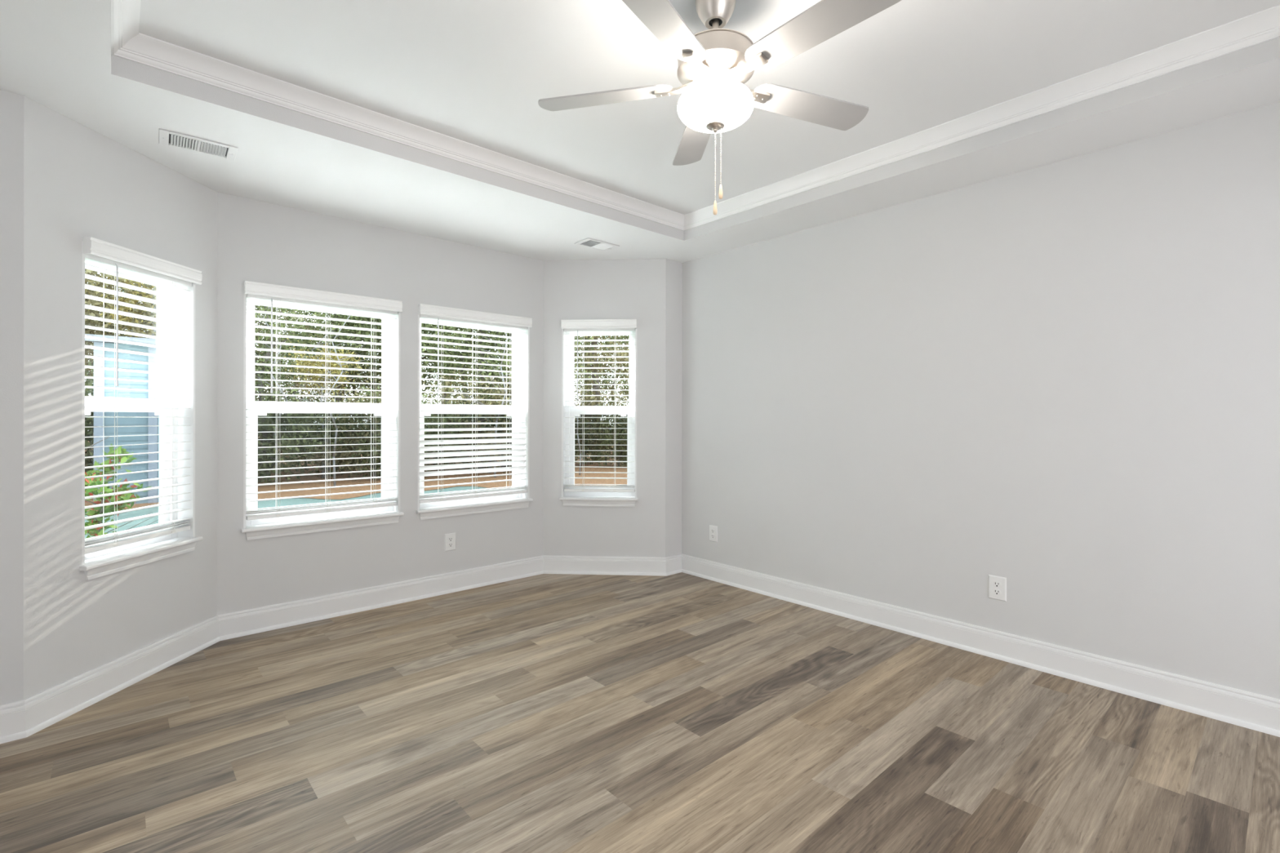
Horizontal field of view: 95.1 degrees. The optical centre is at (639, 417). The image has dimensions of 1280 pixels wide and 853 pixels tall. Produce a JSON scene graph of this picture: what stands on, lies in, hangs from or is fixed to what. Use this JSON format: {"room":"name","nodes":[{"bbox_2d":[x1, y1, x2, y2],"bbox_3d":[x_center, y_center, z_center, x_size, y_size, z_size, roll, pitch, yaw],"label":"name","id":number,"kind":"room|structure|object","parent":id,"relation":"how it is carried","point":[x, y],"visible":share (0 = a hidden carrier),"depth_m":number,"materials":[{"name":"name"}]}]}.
{"room":"empty bedroom","nodes":[
{"label":"empty bedroom","id":0,"kind":"room"},
{"bbox_2d":[0,89,23,705],"bbox_3d":[-2.527,-0.084,2.179,0.336,2.694,0.155,0,0,-42],"label":"wall","id":1,"kind":"structure","parent":0,"point":[11,104],"depth_m":2.21,"materials":[{"name":"white paint"}]},
{"bbox_2d":[0,699,26,743],"bbox_3d":[-2.407,1.146,2.168,0.193,0.136,0.028,0,0,-42],"label":"baseboard","id":2,"kind":"structure","parent":1,"relation":"attached to","point":[12,715],"depth_m":2.21,"materials":[{"name":"white paint"}]},
{"bbox_2d":[23,95,217,699],"bbox_3d":[-2.402,-0.084,2.748,0.155,2.694,1.022,0,0,3],"label":"wall","id":3,"kind":"structure","parent":0,"point":[79,181],"depth_m":2.44,"materials":[{"name":"white paint"}]},
{"bbox_2d":[23,615,220,737],"bbox_3d":[-2.315,1.145,2.706,0.028,0.136,0.969,0,0,3],"label":"baseboard","id":4,"kind":"structure","parent":3,"relation":"attached to","point":[48,707],"depth_m":2.58,"materials":[{"name":"white paint"}]},
{"bbox_2d":[79,253,203,580],"bbox_3d":[-2.383,-0.026,2.752,0.186,1.426,0.611,0,0,3],"label":"window","id":5,"kind":"structure","parent":3,"relation":"in","point":[97,564],"depth_m":2.98,"materials":[{"name":"white paint"}]},
{"bbox_2d":[82,236,202,554],"bbox_3d":[-2.336,-0.089,2.749,0.100,1.336,0.583,0,0,3],"label":"window blind","id":6,"kind":"object","parent":5,"relation":"attached to","point":[98,251],"visible":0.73,"depth_m":2.69,"materials":[{"name":"white plastic"}]},
{"bbox_2d":[217,191,543,614],"bbox_3d":[-1.581,-0.083,3.941,2.206,2.694,0.155,0,0,-42],"label":"wall","id":7,"kind":"structure","parent":0,"point":[258,241],"depth_m":3.68,"materials":[{"name":"white paint"}]},
{"bbox_2d":[240,293,404,540],"bbox_3d":[-1.932,-0.026,3.601,0.884,1.426,0.186,0,0,-42],"label":"window","id":8,"kind":"structure","parent":7,"relation":"in","point":[255,529],"depth_m":3.60,"materials":[{"name":"white paint"}]},
{"bbox_2d":[244,280,402,519],"bbox_3d":[-1.901,-0.089,3.566,0.856,1.336,0.100,0,0,-42],"label":"window blind","id":9,"kind":"object","parent":8,"relation":"attached to","point":[253,290],"visible":0.94,"depth_m":3.54,"materials":[{"name":"white plastic"}]},
{"bbox_2d":[217,555,543,640],"bbox_3d":[-1.522,1.146,3.874,2.077,0.136,0.028,0,0,-42],"label":"baseboard","id":10,"kind":"structure","parent":7,"relation":"attached to","point":[268,618],"depth_m":3.69,"materials":[{"name":"white paint"}]},
{"bbox_2d":[444,533,455,551],"bbox_3d":[-1.317,0.867,4.069,0.082,0.120,0.009,0,0,-42],"label":"wall outlet","id":11,"kind":"object","parent":7,"relation":"attached to","point":[449,539],"visible":1,"depth_m":4.07,"materials":[{"name":"plastic"}]},
{"bbox_2d":[416,315,533,519],"bbox_3d":[-1.207,-0.025,4.252,0.883,1.426,0.186,0,0,-42],"label":"window","id":12,"kind":"structure","parent":7,"relation":"in","point":[491,504],"depth_m":4.37,"materials":[{"name":"white paint"}]},
{"bbox_2d":[417,303,532,503],"bbox_3d":[-1.175,-0.088,4.216,0.855,1.336,0.100,0,0,-42],"label":"window blind","id":13,"kind":"object","parent":12,"relation":"attached to","point":[424,311],"visible":0.9,"depth_m":4.20,"materials":[{"name":"white plastic"}]},
{"bbox_2d":[542,258,666,557],"bbox_3d":[-0.307,-0.082,4.626,1.020,2.694,0.155,0,0,3],"label":"wall","id":14,"kind":"structure","parent":0,"point":[634,288],"depth_m":4.54,"materials":[{"name":"white paint"}]},
{"bbox_2d":[559,328,638,506],"bbox_3d":[-0.314,-0.024,4.608,0.611,1.426,0.186,0,0,3],"label":"window","id":15,"kind":"structure","parent":14,"relation":"in","point":[568,498],"depth_m":4.63,"materials":[{"name":"white paint"}]},
{"bbox_2d":[560,319,636,492],"bbox_3d":[-0.317,-0.087,4.561,0.583,1.336,0.100,0,0,4],"label":"window blind","id":16,"kind":"object","parent":15,"relation":"attached to","point":[577,326],"visible":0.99,"depth_m":4.56,"materials":[{"name":"white plastic"}]},
{"bbox_2d":[542,555,666,576],"bbox_3d":[-0.277,1.147,4.534,0.966,0.136,0.028,0,0,3],"label":"baseboard","id":17,"kind":"structure","parent":14,"relation":"attached to","point":[575,565],"depth_m":4.53,"materials":[{"name":"white paint"}]},
{"bbox_2d":[0,572,1279,852],"bbox_3d":[0.041,1.368,2.161,6.468,0.300,5.254,0,0,-42],"label":"floor","id":18,"kind":"structure","parent":0,"point":[678,713],"depth_m":2.14,"materials":[{"name":"wood"}]},
{"bbox_2d":[0,0,1279,262],"bbox_3d":[0.018,-1.324,2.157,3.985,0.204,4.832,0,0,-42],"label":"ceiling","id":19,"kind":"structure","parent":0,"point":[477,73],"depth_m":2.38,"materials":[{"name":"white paint"}]},
{"bbox_2d":[111,0,141,54],"bbox_3d":[-0.820,-1.329,0.955,0.073,0.075,3.116,0,0,-42],"label":"crown molding","id":20,"kind":"structure","parent":19,"relation":"attached to","point":[125,14],"depth_m":1.97,"materials":[{"name":"white paint"}]},
{"bbox_2d":[159,128,238,160],"bbox_3d":[-1.984,-1.221,2.634,0.278,0.010,0.166,0,0,-39],"label":"ceiling vent","id":21,"kind":"object","parent":19,"relation":"in","point":[175,140],"visible":1,"depth_m":2.63,"materials":[{"name":"metal"}]},
{"bbox_2d":[112,32,684,231],"bbox_3d":[-0.767,-1.331,3.045,2.943,0.075,0.073,0,0,-42],"label":"crown molding","id":22,"kind":"structure","parent":19,"relation":"attached to","point":[143,49],"depth_m":2.62,"materials":[{"name":"white paint"}]},
{"bbox_2d":[573,238,619,251],"bbox_3d":[-0.303,-1.219,4.144,0.278,0.010,0.166,0,0,-41],"label":"ceiling vent","id":23,"kind":"object","parent":19,"relation":"in","point":[588,242],"visible":1,"depth_m":4.13,"materials":[{"name":"metal"}]},
{"bbox_2d":[537,0,901,214],"bbox_3d":[0.198,-1.013,1.925,1.127,0.704,1.174,0,0,13],"label":"ceiling fan","id":24,"kind":"object","parent":19,"relation":"hanging from","point":[715,64],"visible":1,"depth_m":1.83,"materials":[{"name":"silver metal"}]},
{"bbox_2d":[684,4,1279,230],"bbox_3d":[1.317,-1.326,2.871,0.073,0.075,3.116,0,0,-42],"label":"crown molding","id":25,"kind":"structure","parent":19,"relation":"attached to","point":[1262,26],"depth_m":2.48,"materials":[{"name":"white paint"}]},
{"bbox_2d":[665,258,682,557],"bbox_3d":[0.271,-0.081,4.688,0.337,2.694,0.155,0,0,-42],"label":"wall","id":26,"kind":"structure","parent":0,"point":[673,314],"depth_m":4.58,"materials":[{"name":"white paint"}]},
{"bbox_2d":[665,553,681,575],"bbox_3d":[0.267,1.149,4.566,0.193,0.136,0.028,0,0,-42],"label":"baseboard","id":27,"kind":"structure","parent":26,"relation":"attached to","point":[673,563],"depth_m":4.56,"materials":[{"name":"white paint"}]},
{"bbox_2d":[681,102,1279,699],"bbox_3d":[1.709,-0.076,3.220,0.155,2.694,4.262,0,0,-42],"label":"wall","id":28,"kind":"structure","parent":0,"point":[1060,381],"depth_m":2.87,"materials":[{"name":"white paint"}]},
{"bbox_2d":[709,524,717,542],"bbox_3d":[0.548,0.871,4.391,0.009,0.120,0.082,0,0,-42],"label":"wall outlet","id":29,"kind":"object","parent":28,"relation":"attached to","point":[713,529],"visible":1,"depth_m":4.38,"materials":[{"name":"plastic"}]},
{"bbox_2d":[681,553,1279,737],"bbox_3d":[1.639,1.152,3.160,0.028,0.136,3.952,0,0,-42],"label":"baseboard","id":30,"kind":"structure","parent":28,"relation":"attached to","point":[1250,710],"depth_m":2.86,"materials":[{"name":"white paint"}]},
{"bbox_2d":[988,574,1006,601],"bbox_3d":[1.816,0.868,2.978,0.009,0.120,0.082,0,0,-42],"label":"wall outlet","id":31,"kind":"object","parent":28,"relation":"attached to","point":[997,584],"visible":1,"depth_m":2.97,"materials":[{"name":"plastic"}]},
{"bbox_2d":[993,588,1000,595],"bbox_3d":[1.814,0.887,2.976,0.004,0.028,0.034,0,0,-42],"label":"receptacle","id":32,"kind":"object","parent":31,"relation":"attached to","point":[996,591],"depth_m":2.97,"materials":[{"name":"plastic"}]},
{"bbox_2d":[993,581,1000,587],"bbox_3d":[1.814,0.849,2.976,0.004,0.028,0.034,0,0,-42],"label":"receptacle","id":33,"kind":"object","parent":31,"relation":"attached to","point":[996,584],"depth_m":2.97,"materials":[{"name":"plastic"}]},
{"label":"outside","id":34,"kind":"structure","parent":0,"visible":0},
{"bbox_2d":[84,429,624,538],"bbox_3d":[-15.100,1.751,43.047,85.000,0.200,75.750,0,0,-42],"label":"lawn","id":35,"kind":"structure","parent":34,"point":[295,501],"depth_m":11.36,"materials":[{"name":"green plant"}]},
{"bbox_2d":[84,436,159,538],"bbox_3d":[-5.481,1.097,6.134,1.004,1.820,1.053,0,0,-42],"label":"flowering bush","id":36,"kind":"object","parent":35,"relation":"on","point":[97,531],"visible":0.56,"depth_m":6.07,"materials":[{"name":"green plant"}]},
{"bbox_2d":[84,333,159,505],"bbox_3d":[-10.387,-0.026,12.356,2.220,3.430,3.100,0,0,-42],"label":"neighboring house","id":37,"kind":"structure","parent":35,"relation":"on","point":[98,421],"depth_m":11.29,"materials":[{"name":"blue"}]},
{"bbox_2d":[84,430,626,511],"bbox_3d":[-22.721,1.463,36.327,59.671,0.340,58.501,0,0,12],"label":"bed","id":38,"kind":"object","parent":35,"relation":"on","point":[309,477],"visible":0.1,"depth_m":15.18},
{"bbox_2d":[84,357,93,475],"bbox_3d":[-12.781,0.250,13.510,5.286,4.179,4.503,0,0,-4],"label":"shrub","id":39,"kind":"object","parent":38,"relation":"on","point":[87,443],"visible":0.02,"depth_m":13.01,"materials":[{"name":"green plant"}]},
{"bbox_2d":[84,368,93,463],"bbox_3d":[-12.866,0.200,15.272,3.834,3.659,3.666,0,0,-29],"label":"shrub","id":40,"kind":"object","parent":38,"relation":"on","point":[88,374],"visible":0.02,"depth_m":14.19,"materials":[{"name":"green plant"}]},
{"bbox_2d":[84,422,93,471],"bbox_3d":[-14.380,0.615,15.719,3.782,2.990,3.222,0,0,-22],"label":"shrub","id":41,"kind":"object","parent":38,"relation":"on","point":[91,451],"visible":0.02,"depth_m":14.93,"materials":[{"name":"green plant"}]},
{"bbox_2d":[84,273,127,345],"bbox_3d":[-14.450,-2.104,12.087,5.840,8.056,5.296,0,0,-42],"label":"broadleaf tree","id":42,"kind":"object","parent":38,"relation":"on","point":[95,274],"visible":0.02,"depth_m":13.88,"materials":[{"name":"green plant"}]},
{"bbox_2d":[84,290,131,369],"bbox_3d":[-19.768,-2.510,18.626,6.360,8.774,5.768,0,0,-45],"label":"broadleaf tree","id":43,"kind":"object","parent":38,"relation":"on","point":[95,291],"visible":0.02,"depth_m":19.68,"materials":[{"name":"green plant"}]},
{"bbox_2d":[84,271,142,395],"bbox_3d":[-19.470,-2.007,19.812,5.567,7.679,5.048,0,0,15],"label":"broadleaf tree","id":44,"kind":"object","parent":38,"relation":"on","point":[122,290],"visible":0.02,"depth_m":20.06,"materials":[{"name":"green plant"}]},
{"bbox_2d":[85,273,143,379],"bbox_3d":[-19.833,-2.626,22.408,6.089,8.927,6.338,0,0,-11],"label":"broadleaf tree","id":45,"kind":"object","parent":38,"relation":"on","point":[97,273],"visible":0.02,"depth_m":21.71,"materials":[{"name":"green plant"}]},
{"bbox_2d":[84,275,156,364],"bbox_3d":[-12.063,-1.179,14.662,3.168,6.131,2.978,0,0,23],"label":"autumn tree","id":46,"kind":"object","parent":38,"relation":"on","point":[121,317],"visible":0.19,"depth_m":14.10,"materials":[{"name":"green plant"}]},
{"bbox_2d":[84,268,257,423],"bbox_3d":[-13.073,-2.480,14.516,5.827,8.864,6.426,0,0,-19],"label":"broadleaf tree","id":47,"kind":"object","parent":38,"relation":"on","point":[105,324],"visible":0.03,"depth_m":13.71,"materials":[{"name":"green plant"}]},
{"bbox_2d":[84,271,262,366],"bbox_3d":[-13.749,-2.424,16.806,6.310,8.704,5.722,0,0,-16],"label":"broadleaf tree","id":48,"kind":"object","parent":38,"relation":"on","point":[146,285],"visible":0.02,"depth_m":15.83,"materials":[{"name":"green plant"}]},
{"bbox_2d":[84,360,273,472],"bbox_3d":[-11.768,0.301,14.433,4.334,4.021,5.087,0,0,43],"label":"shrub","id":49,"kind":"object","parent":38,"relation":"on","point":[87,420],"visible":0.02,"depth_m":13.10,"materials":[{"name":"green plant"}]},
{"bbox_2d":[84,374,291,472],"bbox_3d":[-11.919,0.251,15.538,5.248,4.148,4.471,0,0,-35],"label":"shrub","id":50,"kind":"object","parent":38,"relation":"on","point":[88,381],"visible":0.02,"depth_m":16.55,"materials":[{"name":"green plant"}]},
{"bbox_2d":[134,302,287,439],"bbox_3d":[-13.109,-1.488,17.845,4.831,6.665,4.381,0,0,27],"label":"broadleaf tree","id":51,"kind":"object","parent":38,"relation":"on","point":[138,302],"visible":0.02,"depth_m":17.74,"materials":[{"name":"green plant"}]},
{"bbox_2d":[254,389,282,436],"bbox_3d":[-11.884,0.397,16.436,3.293,3.142,3.148,0,0,-29],"label":"shrub","id":52,"kind":"object","parent":38,"relation":"on","point":[267,389],"visible":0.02,"depth_m":16.56,"materials":[{"name":"green plant"}]},
{"bbox_2d":[265,306,281,450],"bbox_3d":[-16.715,-8.048,27.151,6.744,19.898,6.736,0,0,23],"label":"pine tree","id":53,"kind":"object","parent":38,"relation":"on","point":[268,307],"visible":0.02,"depth_m":26.71,"materials":[{"name":"green plant"}]},
{"bbox_2d":[254,305,324,397],"bbox_3d":[-15.543,-2.253,22.798,5.407,8.225,5.962,0,0,17],"label":"broadleaf tree","id":54,"kind":"object","parent":38,"relation":"on","point":[259,305],"visible":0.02,"depth_m":23.27,"materials":[{"name":"green plant"}]},
{"bbox_2d":[254,306,334,483],"bbox_3d":[-8.780,-0.646,14.630,1.958,5.044,1.887,0,0,-33],"label":"bare tree","id":55,"kind":"object","parent":38,"relation":"on","point":[274,362],"visible":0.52,"depth_m":14.54,"materials":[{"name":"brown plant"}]},
{"bbox_2d":[254,380,341,467],"bbox_3d":[-11.953,0.327,18.039,4.898,3.872,4.173,0,0,-18],"label":"shrub","id":56,"kind":"object","parent":38,"relation":"on","point":[268,436],"visible":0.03,"depth_m":18.04,"materials":[{"name":"green plant"}]},
{"bbox_2d":[254,309,344,454],"bbox_3d":[-13.626,-1.580,22.947,4.917,6.783,4.459,0,0,2],"label":"broadleaf tree","id":57,"kind":"object","parent":38,"relation":"on","point":[283,317],"visible":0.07,"depth_m":22.73,"materials":[{"name":"green plant"}]},
{"bbox_2d":[254,305,349,476],"bbox_3d":[-10.060,-1.566,15.861,4.683,6.865,4.874,0,0,-23],"label":"broadleaf tree","id":58,"kind":"object","parent":38,"relation":"on","point":[259,383],"visible":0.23,"depth_m":15.98,"materials":[{"name":"green plant"}]},
{"bbox_2d":[258,384,368,469],"bbox_3d":[-10.333,0.389,18.404,3.302,3.152,3.158,0,0,9],"label":"shrub","id":59,"kind":"object","parent":38,"relation":"on","point":[271,398],"visible":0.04,"depth_m":17.79,"materials":[{"name":"green plant"}]},
{"bbox_2d":[254,383,375,486],"bbox_3d":[-9.287,0.540,15.056,4.209,3.328,3.586,0,0,11],"label":"shrub","id":60,"kind":"object","parent":38,"relation":"on","point":[303,434],"visible":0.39,"depth_m":14.75,"materials":[{"name":"green plant"}]},
{"bbox_2d":[263,397,379,478],"bbox_3d":[-8.821,0.703,16.963,3.537,2.796,3.013,0,0,-15],"label":"shrub","id":61,"kind":"object","parent":38,"relation":"on","point":[317,420],"visible":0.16,"depth_m":16.49,"materials":[{"name":"green plant"}]},
{"bbox_2d":[272,315,370,486],"bbox_3d":[-7.564,-0.636,13.981,1.958,5.044,1.887,0,0,-38],"label":"bare tree","id":62,"kind":"object","parent":38,"relation":"on","point":[340,364],"visible":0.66,"depth_m":14.06,"materials":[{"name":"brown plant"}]},
{"bbox_2d":[269,413,377,473],"bbox_3d":[-8.952,0.723,17.624,3.435,2.715,2.926,0,0,-12],"label":"shrub","id":63,"kind":"object","parent":38,"relation":"on","point":[328,413],"visible":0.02,"depth_m":17.29,"materials":[{"name":"green plant"}]},
{"bbox_2d":[281,328,368,478],"bbox_3d":[-8.533,-0.297,15.933,2.182,4.223,2.052,0,0,-17],"label":"autumn tree","id":64,"kind":"object","parent":38,"relation":"on","point":[314,363],"visible":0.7,"depth_m":15.75,"materials":[{"name":"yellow plant"}]},
{"bbox_2d":[284,313,381,415],"bbox_3d":[-14.714,-2.232,27.893,5.730,8.070,5.505,0,0,8],"label":"broadleaf tree","id":65,"kind":"object","parent":38,"relation":"on","point":[332,313],"visible":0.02,"depth_m":27.89,"materials":[{"name":"green plant"}]},
{"bbox_2d":[254,307,426,426],"bbox_3d":[-9.806,-2.642,19.745,6.487,9.137,6.232,0,0,-41],"label":"broadleaf tree","id":66,"kind":"object","parent":38,"relation":"on","point":[345,317],"visible":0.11,"depth_m":18.63,"materials":[{"name":"green plant"}]},
{"bbox_2d":[292,372,426,482],"bbox_3d":[-7.343,0.348,15.702,3.350,3.344,3.504,0,0,-25],"label":"shrub","id":67,"kind":"object","parent":38,"relation":"on","point":[343,455],"visible":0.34,"depth_m":15.21,"materials":[{"name":"green plant"}]},
{"bbox_2d":[294,313,426,460],"bbox_3d":[-9.766,-1.592,21.117,4.525,6.884,4.990,0,0,-26],"label":"broadleaf tree","id":68,"kind":"object","parent":38,"relation":"on","point":[362,346],"visible":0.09,"depth_m":20.02,"materials":[{"name":"green plant"}]},
{"bbox_2d":[290,313,451,418],"bbox_3d":[-9.350,-2.243,20.339,5.873,8.272,5.642,0,0,33],"label":"broadleaf tree","id":69,"kind":"object","parent":38,"relation":"on","point":[366,325],"visible":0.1,"depth_m":19.68,"materials":[{"name":"green plant"}]},
{"bbox_2d":[298,311,482,401],"bbox_3d":[-8.086,-2.799,19.607,6.478,9.497,6.743,0,0,-27],"label":"broadleaf tree","id":70,"kind":"object","parent":38,"relation":"on","point":[360,331],"visible":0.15,"depth_m":18.33,"materials":[{"name":"green plant"}]},
{"bbox_2d":[344,395,460,477],"bbox_3d":[-6.680,0.691,16.461,3.097,2.874,3.635,0,0,-22],"label":"shrub","id":71,"kind":"object","parent":38,"relation":"on","point":[434,419],"visible":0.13,"depth_m":15.78,"materials":[{"name":"green plant"}]},
{"bbox_2d":[346,384,484,480],"bbox_3d":[-6.249,0.595,16.223,3.428,3.181,4.024,0,0,-38],"label":"shrub","id":72,"kind":"object","parent":38,"relation":"on","point":[427,420],"visible":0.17,"depth_m":15.67,"materials":[{"name":"green plant"}]},
{"bbox_2d":[422,397,460,465],"bbox_3d":[-6.566,0.526,18.873,2.961,2.826,2.832,0,0,-45],"label":"shrub","id":73,"kind":"object","parent":38,"relation":"on","point":[442,397],"visible":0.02,"depth_m":18.54,"materials":[{"name":"green plant"}]},
{"bbox_2d":[381,320,502,404],"bbox_3d":[-8.232,-2.707,24.010,6.285,9.214,6.542,0,0,35],"label":"broadleaf tree","id":74,"kind":"object","parent":38,"relation":"on","point":[445,393],"visible":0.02,"depth_m":23.90,"materials":[{"name":"green plant"}]},
{"bbox_2d":[373,323,511,463],"bbox_3d":[-5.557,-2.595,19.258,6.189,9.074,6.442,0,0,-8],"label":"broadleaf tree","id":75,"kind":"object","parent":38,"relation":"on","point":[440,326],"visible":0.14,"depth_m":18.63,"materials":[{"name":"green plant"}]},
{"bbox_2d":[425,431,467,468],"bbox_3d":[-6.214,0.860,19.439,2.475,2.296,2.905,0,0,-15],"label":"shrub","id":76,"kind":"object","parent":38,"relation":"on","point":[437,464],"visible":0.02,"depth_m":19.22,"materials":[{"name":"green plant"}]},
{"bbox_2d":[421,360,511,475],"bbox_3d":[-4.458,0.093,17.160,4.198,4.007,4.014,0,0,-7],"label":"shrub","id":77,"kind":"object","parent":38,"relation":"on","point":[474,390],"visible":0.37,"depth_m":16.84,"materials":[{"name":"green plant"}]},
{"bbox_2d":[421,377,511,469],"bbox_3d":[-5.452,0.483,18.250,4.407,3.484,3.755,0,0,34],"label":"shrub","id":78,"kind":"object","parent":38,"relation":"on","point":[502,419],"visible":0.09,"depth_m":17.86,"materials":[{"name":"green plant"}]},
{"bbox_2d":[436,382,511,467],"bbox_3d":[-4.522,0.438,18.803,3.900,3.619,4.578,0,0,-36],"label":"shrub","id":79,"kind":"object","parent":38,"relation":"on","point":[462,383],"visible":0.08,"depth_m":17.98,"materials":[{"name":"green plant"}]},
{"bbox_2d":[446,328,511,404],"bbox_3d":[-8.271,-2.075,30.092,5.506,7.756,5.290,0,0,-18],"label":"broadleaf tree","id":80,"kind":"object","parent":38,"relation":"on","point":[465,328],"visible":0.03,"depth_m":29.97,"materials":[{"name":"green plant"}]},
{"bbox_2d":[477,329,486,467],"bbox_3d":[-4.900,-5.139,19.091,4.765,14.073,4.770,0,0,20],"label":"pine tree","id":81,"kind":"object","parent":38,"relation":"on","point":[480,331],"visible":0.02,"depth_m":19.07,"materials":[{"name":"green plant"}]},
{"bbox_2d":[464,332,511,477],"bbox_3d":[-3.736,-0.922,16.197,2.203,5.675,2.123,0,0,33],"label":"bare tree","id":82,"kind":"object","parent":38,"relation":"on","point":[501,373],"visible":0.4,"depth_m":16.34,"materials":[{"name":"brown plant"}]},
{"bbox_2d":[421,324,583,466],"bbox_3d":[-4.550,-1.910,19.396,5.194,7.614,5.406,0,0,5],"label":"broadleaf tree","id":83,"kind":"object","parent":38,"relation":"on","point":[496,362],"visible":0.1,"depth_m":18.13,"materials":[{"name":"green plant"}]},
{"bbox_2d":[430,324,623,432],"bbox_3d":[-3.906,-2.130,18.613,5.749,8.098,5.524,0,0,-28],"label":"broadleaf tree","id":84,"kind":"object","parent":38,"relation":"on","point":[495,333],"visible":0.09,"depth_m":18.19,"materials":[{"name":"green plant"}]},
{"bbox_2d":[484,368,617,457],"bbox_3d":[-3.203,-0.082,20.253,4.629,4.418,4.427,0,0,38],"label":"shrub","id":85,"kind":"object","parent":38,"relation":"on","point":[575,419],"visible":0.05,"depth_m":20.25,"materials":[{"name":"green plant"}]},
{"bbox_2d":[506,399,602,463],"bbox_3d":[-2.795,0.651,20.645,3.717,2.939,3.167,0,0,10],"label":"shrub","id":86,"kind":"object","parent":38,"relation":"on","point":[574,399],"visible":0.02,"depth_m":20.36,"materials":[{"name":"green plant"}]},
{"bbox_2d":[505,335,620,417],"bbox_3d":[-3.302,-2.753,27.571,6.599,9.295,6.340,0,0,28],"label":"broadleaf tree","id":87,"kind":"object","parent":38,"relation":"on","point":[620,335],"visible":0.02,"depth_m":27.47,"materials":[{"name":"green plant"}]},
{"bbox_2d":[582,336,591,443],"bbox_3d":[-2.243,-7.962,28.045,6.718,19.820,6.710,0,0,-42],"label":"pine tree","id":88,"kind":"object","parent":38,"relation":"on","point":[588,336],"visible":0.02,"depth_m":28.10,"materials":[{"name":"green plant"}]},
{"bbox_2d":[573,336,603,475],"bbox_3d":[-1.754,-0.350,17.154,1.651,4.414,1.713,0,0,9],"label":"bare tree","id":89,"kind":"object","parent":38,"relation":"on","point":[574,336],"visible":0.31,"depth_m":16.91,"materials":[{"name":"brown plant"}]},
{"bbox_2d":[591,335,600,461],"bbox_3d":[-1.385,-5.510,21.895,5.019,14.826,5.025,0,0,-13],"label":"pine tree","id":90,"kind":"object","parent":38,"relation":"on","point":[597,387],"visible":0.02,"depth_m":21.68,"materials":[{"name":"green plant"}]},
{"bbox_2d":[574,398,620,465],"bbox_3d":[-2.154,0.655,20.711,3.162,2.934,3.712,0,0,-9],"label":"shrub","id":91,"kind":"object","parent":38,"relation":"on","point":[580,420],"visible":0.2,"depth_m":19.94,"materials":[{"name":"green plant"}]},
{"bbox_2d":[573,335,627,403],"bbox_3d":[-0.397,-3.032,28.765,6.744,9.887,7.019,0,0,43],"label":"broadleaf tree","id":92,"kind":"object","parent":38,"relation":"on","point":[603,335],"visible":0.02,"depth_m":28.31,"materials":[{"name":"green plant"}]},
{"bbox_2d":[573,335,628,442],"bbox_3d":[-0.465,-2.180,20.110,5.979,8.248,5.422,0,0,-28],"label":"broadleaf tree","id":93,"kind":"object","parent":38,"relation":"on","point":[618,353],"visible":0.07,"depth_m":19.97,"materials":[{"name":"green plant"}]},
{"bbox_2d":[573,382,628,465],"bbox_3d":[-0.964,0.338,20.223,3.346,3.339,3.499,0,0,-2],"label":"shrub","id":94,"kind":"object","parent":38,"relation":"on","point":[592,397],"visible":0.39,"depth_m":19.67,"materials":[{"name":"green plant"}]},
{"bbox_2d":[573,335,629,405],"bbox_3d":[-0.694,-1.546,23.999,4.615,6.766,4.804,0,0,-36],"label":"broadleaf tree","id":95,"kind":"object","parent":38,"relation":"on","point":[602,381],"visible":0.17,"depth_m":23.72,"materials":[{"name":"green plant"}]},
{"bbox_2d":[578,404,626,466],"bbox_3d":[-0.164,0.698,20.197,3.576,2.827,3.046,0,0,-27],"label":"shrub","id":96,"kind":"object","parent":38,"relation":"on","point":[600,427],"visible":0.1,"depth_m":19.36,"materials":[{"name":"green plant"}]},
{"bbox_2d":[581,414,626,466],"bbox_3d":[-0.790,0.884,19.865,2.440,2.264,2.864,0,0,26],"label":"shrub","id":97,"kind":"object","parent":38,"relation":"on","point":[611,431],"visible":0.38,"depth_m":19.32,"materials":[{"name":"green plant"}]},
{"bbox_2d":[601,386,628,443],"bbox_3d":[0.948,0.458,20.224,4.509,3.564,3.841,0,0,40],"label":"shrub","id":98,"kind":"object","parent":38,"relation":"on","point":[624,386],"visible":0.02,"depth_m":19.70,"materials":[{"name":"green plant"}]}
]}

